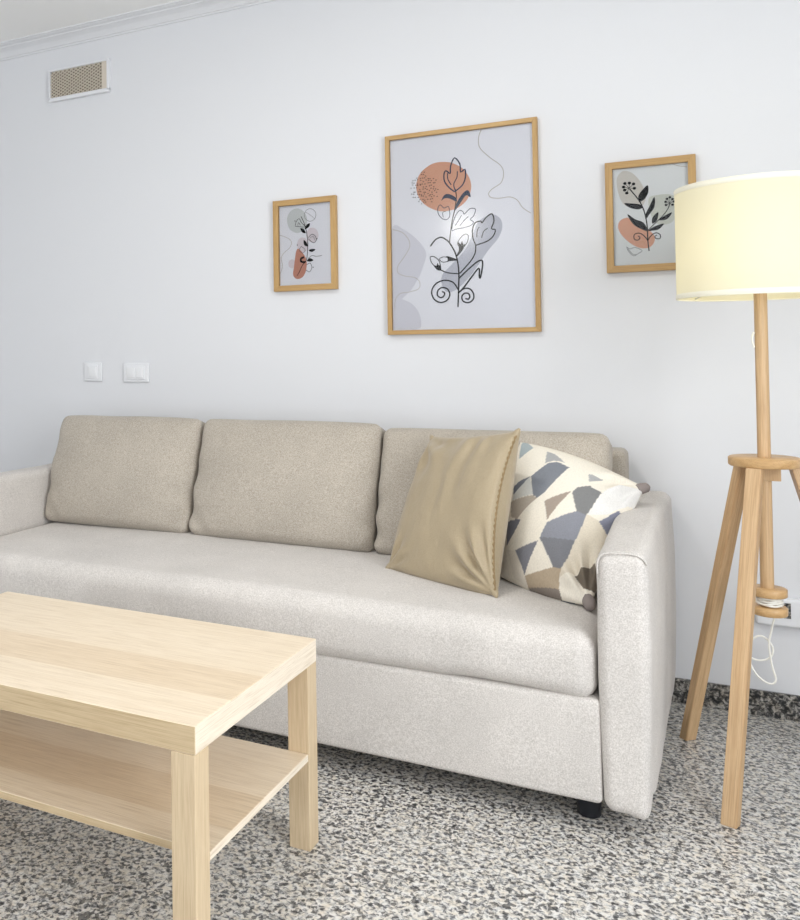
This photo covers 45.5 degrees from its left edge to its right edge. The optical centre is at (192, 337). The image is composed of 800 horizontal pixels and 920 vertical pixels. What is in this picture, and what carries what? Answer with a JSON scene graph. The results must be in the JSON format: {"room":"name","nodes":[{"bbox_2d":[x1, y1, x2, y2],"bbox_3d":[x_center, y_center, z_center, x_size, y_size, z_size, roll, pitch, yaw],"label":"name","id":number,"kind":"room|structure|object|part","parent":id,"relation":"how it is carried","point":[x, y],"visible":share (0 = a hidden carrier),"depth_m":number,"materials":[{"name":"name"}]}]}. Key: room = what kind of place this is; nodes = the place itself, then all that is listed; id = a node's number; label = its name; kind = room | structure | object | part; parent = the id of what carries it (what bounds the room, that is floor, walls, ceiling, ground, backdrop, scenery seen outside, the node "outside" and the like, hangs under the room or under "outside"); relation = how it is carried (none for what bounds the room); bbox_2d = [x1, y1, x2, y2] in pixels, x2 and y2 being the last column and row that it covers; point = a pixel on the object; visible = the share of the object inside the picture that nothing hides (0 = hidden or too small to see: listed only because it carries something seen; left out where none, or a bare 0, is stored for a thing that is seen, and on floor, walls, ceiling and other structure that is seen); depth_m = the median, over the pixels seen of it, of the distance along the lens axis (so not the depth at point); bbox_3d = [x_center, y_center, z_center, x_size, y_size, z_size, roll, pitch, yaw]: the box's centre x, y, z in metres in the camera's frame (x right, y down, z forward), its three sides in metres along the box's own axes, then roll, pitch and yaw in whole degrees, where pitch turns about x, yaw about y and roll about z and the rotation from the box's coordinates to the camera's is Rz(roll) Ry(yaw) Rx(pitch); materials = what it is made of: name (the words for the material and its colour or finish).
{"room":"living room","nodes":[
{"label":"living room","id":0,"kind":"room"},
{"bbox_2d":[0,0,176,41],"bbox_3d":[-0.729,-1.409,1.024,5.600,0.050,5.400,-1,-1,30],"label":"ceiling","id":1,"kind":"structure","parent":0,"point":[18,18],"depth_m":3.75,"materials":[{"name":"white paint"}]},
{"bbox_2d":[0,0,799,695],"bbox_3d":[0.645,-0.104,3.378,5.600,2.600,0.080,-1,-1,30],"label":"wall","id":2,"kind":"structure","parent":0,"point":[136,217],"depth_m":3.32,"materials":[{"name":"white paint"}]},
{"bbox_2d":[49,58,110,102],"bbox_3d":[-0.494,-1.115,3.984,0.322,0.143,0.020,-1,-1,30],"label":"air vent","id":3,"kind":"object","parent":2,"relation":"in","point":[91,78],"visible":1,"depth_m":3.98,"materials":[{"name":"white plastic"}]},
{"bbox_3d":[-0.491,-1.115,3.990,0.316,0.135,0.005,-1,-1,30],"label":"plate","id":4,"kind":"part","parent":3,"relation":"part of","materials":[{"name":"brown metal"}]},
{"bbox_3d":[-0.375,-1.118,3.916,0.029,0.123,0.011,-1,-1,30],"label":"panel","id":5,"kind":"part","parent":3,"relation":"part of","materials":[{"name":"beige"}]},
{"bbox_2d":[84,362,101,380],"bbox_3d":[-0.430,0.149,3.934,0.092,0.082,0.016,-1,-1,30],"label":"light switch","id":6,"kind":"object","parent":2,"relation":"attached to","point":[92,370],"visible":1,"depth_m":3.93,"materials":[{"name":"white plastic"}]},
{"bbox_2d":[123,363,148,381],"bbox_3d":[-0.238,0.148,3.824,0.126,0.081,0.016,-1,-1,30],"label":"light switch","id":7,"kind":"object","parent":2,"relation":"attached to","point":[132,372],"visible":1,"depth_m":3.82,"materials":[{"name":"white plastic"}]},
{"bbox_2d":[0,0,275,61],"bbox_3d":[0.587,-1.330,3.326,5.600,0.048,0.094,-1,-1,30],"label":"trim","id":8,"kind":"structure","parent":2,"relation":"attached to","point":[179,10],"depth_m":3.84,"materials":[{"name":"white paint"}]},
{"bbox_2d":[273,195,338,291],"bbox_3d":[0.423,-0.349,3.449,0.254,0.347,0.021,-1,-1,30],"label":"framed print","id":9,"kind":"object","parent":2,"relation":"attached to","point":[305,230],"visible":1,"depth_m":3.45,"materials":[{"name":"white paper"}]},
{"bbox_2d":[385,117,541,334],"bbox_3d":[0.924,-0.369,3.163,0.518,0.713,0.021,-1,-1,30],"label":"framed print","id":10,"kind":"object","parent":2,"relation":"attached to","point":[463,216],"visible":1,"depth_m":3.16,"materials":[{"name":"white paper"}]},
{"bbox_2d":[605,154,695,272],"bbox_3d":[1.435,-0.383,2.871,0.255,0.352,0.021,-1,-1,30],"label":"framed print","id":11,"kind":"object","parent":2,"relation":"attached to","point":[639,195],"visible":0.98,"depth_m":2.88,"materials":[{"name":"white paper"}]},
{"bbox_2d":[671,677,799,721],"bbox_3d":[0.637,1.109,3.314,5.600,0.073,0.012,-1,-1,30],"label":"baseboard","id":12,"kind":"structure","parent":2,"relation":"attached to","point":[761,702],"depth_m":2.72,"materials":[{"name":"stone"}]},
{"bbox_2d":[756,598,799,628],"bbox_3d":[1.762,0.805,2.663,0.210,0.082,0.032,-1,-1,30],"label":"wall socket","id":13,"kind":"object","parent":2,"relation":"attached to","point":[793,605],"visible":0.52,"depth_m":2.66,"materials":[{"name":"white plastic"}]},
{"bbox_2d":[0,702,799,919],"bbox_3d":[-0.699,1.141,0.974,5.600,0.050,5.400,-1,-1,30],"label":"floor","id":14,"kind":"structure","parent":0,"point":[399,840],"depth_m":1.98,"materials":[{"name":"stone"}]},
{"bbox_2d":[0,591,318,919],"bbox_3d":[-0.248,0.906,2.029,0.900,0.450,0.550,-1,-1,30],"label":"coffee table","id":15,"kind":"object","parent":14,"relation":"on","point":[115,720],"visible":1,"depth_m":1.88,"materials":[{"name":"brown wood"}]},
{"bbox_2d":[0,709,307,859],"bbox_3d":[-0.248,0.927,2.029,0.897,0.016,0.449,-1,-1,30],"label":"shelf","id":16,"kind":"object","parent":15,"relation":"attached to","point":[114,784],"depth_m":1.90,"materials":[{"name":"beige wood"}]},
{"bbox_3d":[-0.003,0.920,1.601,0.049,0.400,0.049,-1,-1,30],"label":"leg","id":17,"kind":"part","parent":15,"relation":"part of","materials":[{"name":"brown wood"}]},
{"bbox_3d":[0.245,0.925,2.035,0.049,0.400,0.049,-1,-1,30],"label":"leg","id":18,"kind":"part","parent":15,"relation":"part of","materials":[{"name":"brown wood"}]},
{"bbox_2d":[0,447,675,819],"bbox_3d":[0.256,0.751,2.962,2.283,0.783,0.950,-1,-1,30],"label":"sofa","id":19,"kind":"object","parent":14,"relation":"on","point":[522,687],"visible":0.65,"depth_m":2.29,"materials":[{"name":"beige fabric"}]},
{"bbox_3d":[-0.678,0.813,3.498,0.126,0.604,0.944,-1,-1,30],"label":"armrest","id":20,"kind":"part","parent":19,"relation":"part of","materials":[{"name":"beige fabric"}]},
{"bbox_2d":[45,415,204,532],"bbox_3d":[-0.252,0.516,3.480,0.642,0.428,0.271,-1,-1,29],"label":"cushion","id":21,"kind":"object","parent":19,"relation":"on","point":[130,472],"visible":0.8,"depth_m":3.37,"materials":[{"name":"beige fabric"}]},
{"bbox_2d":[189,419,385,551],"bbox_3d":[0.323,0.502,3.152,0.672,0.428,0.274,-1,-1,31],"label":"cushion","id":22,"kind":"object","parent":19,"relation":"on","point":[292,482],"visible":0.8,"depth_m":3.04,"materials":[{"name":"beige fabric"}]},
{"bbox_3d":[0.223,0.769,2.906,2.027,0.174,0.820,-1,-1,30],"label":"seat","id":23,"kind":"part","parent":19,"relation":"part of","materials":[{"name":"beige fabric"}]},
{"bbox_2d":[385,428,520,597],"bbox_3d":[0.762,0.473,2.596,0.258,0.440,0.421,0,-1,-30],"label":"throw pillow","id":24,"kind":"object","parent":19,"relation":"on","point":[452,528],"visible":1,"depth_m":2.51,"materials":[{"name":"fabric"}]},
{"bbox_2d":[374,428,612,554],"bbox_3d":[0.914,0.495,2.813,0.685,0.416,0.269,-1,-1,29],"label":"cushion","id":25,"kind":"object","parent":19,"relation":"on","point":[403,448],"visible":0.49,"depth_m":2.86,"materials":[{"name":"beige fabric"}]},
{"bbox_2d":[501,442,649,610],"bbox_3d":[1.019,0.495,2.477,0.371,0.372,0.438,-1,-1,30],"label":"throw pillow","id":26,"kind":"object","parent":19,"relation":"on","point":[564,507],"visible":0.95,"depth_m":2.48,"materials":[{"name":"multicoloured fabric"}]},
{"bbox_3d":[0.931,1.078,2.151,0.060,0.082,0.060,-1,-1,30],"label":"leg","id":27,"kind":"part","parent":19,"relation":"part of","materials":[{"name":"black plastic"}]},
{"bbox_3d":[0.449,0.707,3.320,2.055,0.684,0.133,-1,-1,30],"label":"backrest","id":28,"kind":"part","parent":19,"relation":"part of","materials":[{"name":"beige fabric"}]},
{"bbox_3d":[1.194,0.770,2.429,0.126,0.604,0.944,-1,-1,30],"label":"armrest","id":29,"kind":"part","parent":19,"relation":"part of","materials":[{"name":"beige fabric"}]},
{"bbox_2d":[673,170,799,828],"bbox_3d":[1.457,0.365,2.249,0.505,1.500,0.518,-1,-1,30],"label":"floor lamp","id":30,"kind":"object","parent":14,"relation":"on","point":[737,238],"visible":1,"depth_m":2.22,"materials":[{"name":"brown wood"}]},
{"bbox_3d":[1.401,0.725,2.459,0.034,0.826,0.025,0,14,-12],"label":"leg","id":31,"kind":"part","parent":30,"relation":"part of","materials":[{"name":"brown wood"}]},
{"bbox_3d":[1.427,-0.242,2.306,0.373,0.278,0.373,-1,-1,30],"label":"lamp shade","id":32,"kind":"part","parent":30,"relation":"part of","materials":[{"name":"beige fabric"}]},
{"bbox_3d":[1.305,0.720,2.171,0.025,0.826,0.034,20,-14,-39],"label":"leg","id":33,"kind":"part","parent":30,"relation":"part of","materials":[{"name":"brown wood"}]},
{"bbox_3d":[1.453,0.775,2.332,0.084,0.221,0.040,-1,-1,30],"label":"cord","id":34,"kind":"part","parent":30,"relation":"part of","materials":[{"name":"white plastic"}]},
{"bbox_3d":[1.441,0.657,2.286,0.060,0.027,0.061,-1,-1,30],"label":"wound cord","id":35,"kind":"part","parent":30,"relation":"part of","materials":[{"name":"white plastic"}]},
{"bbox_3d":[1.605,0.718,2.230,0.025,0.826,0.034,-17,-6,18],"label":"leg","id":36,"kind":"part","parent":30,"relation":"part of","materials":[{"name":"brown wood"}]}
]}

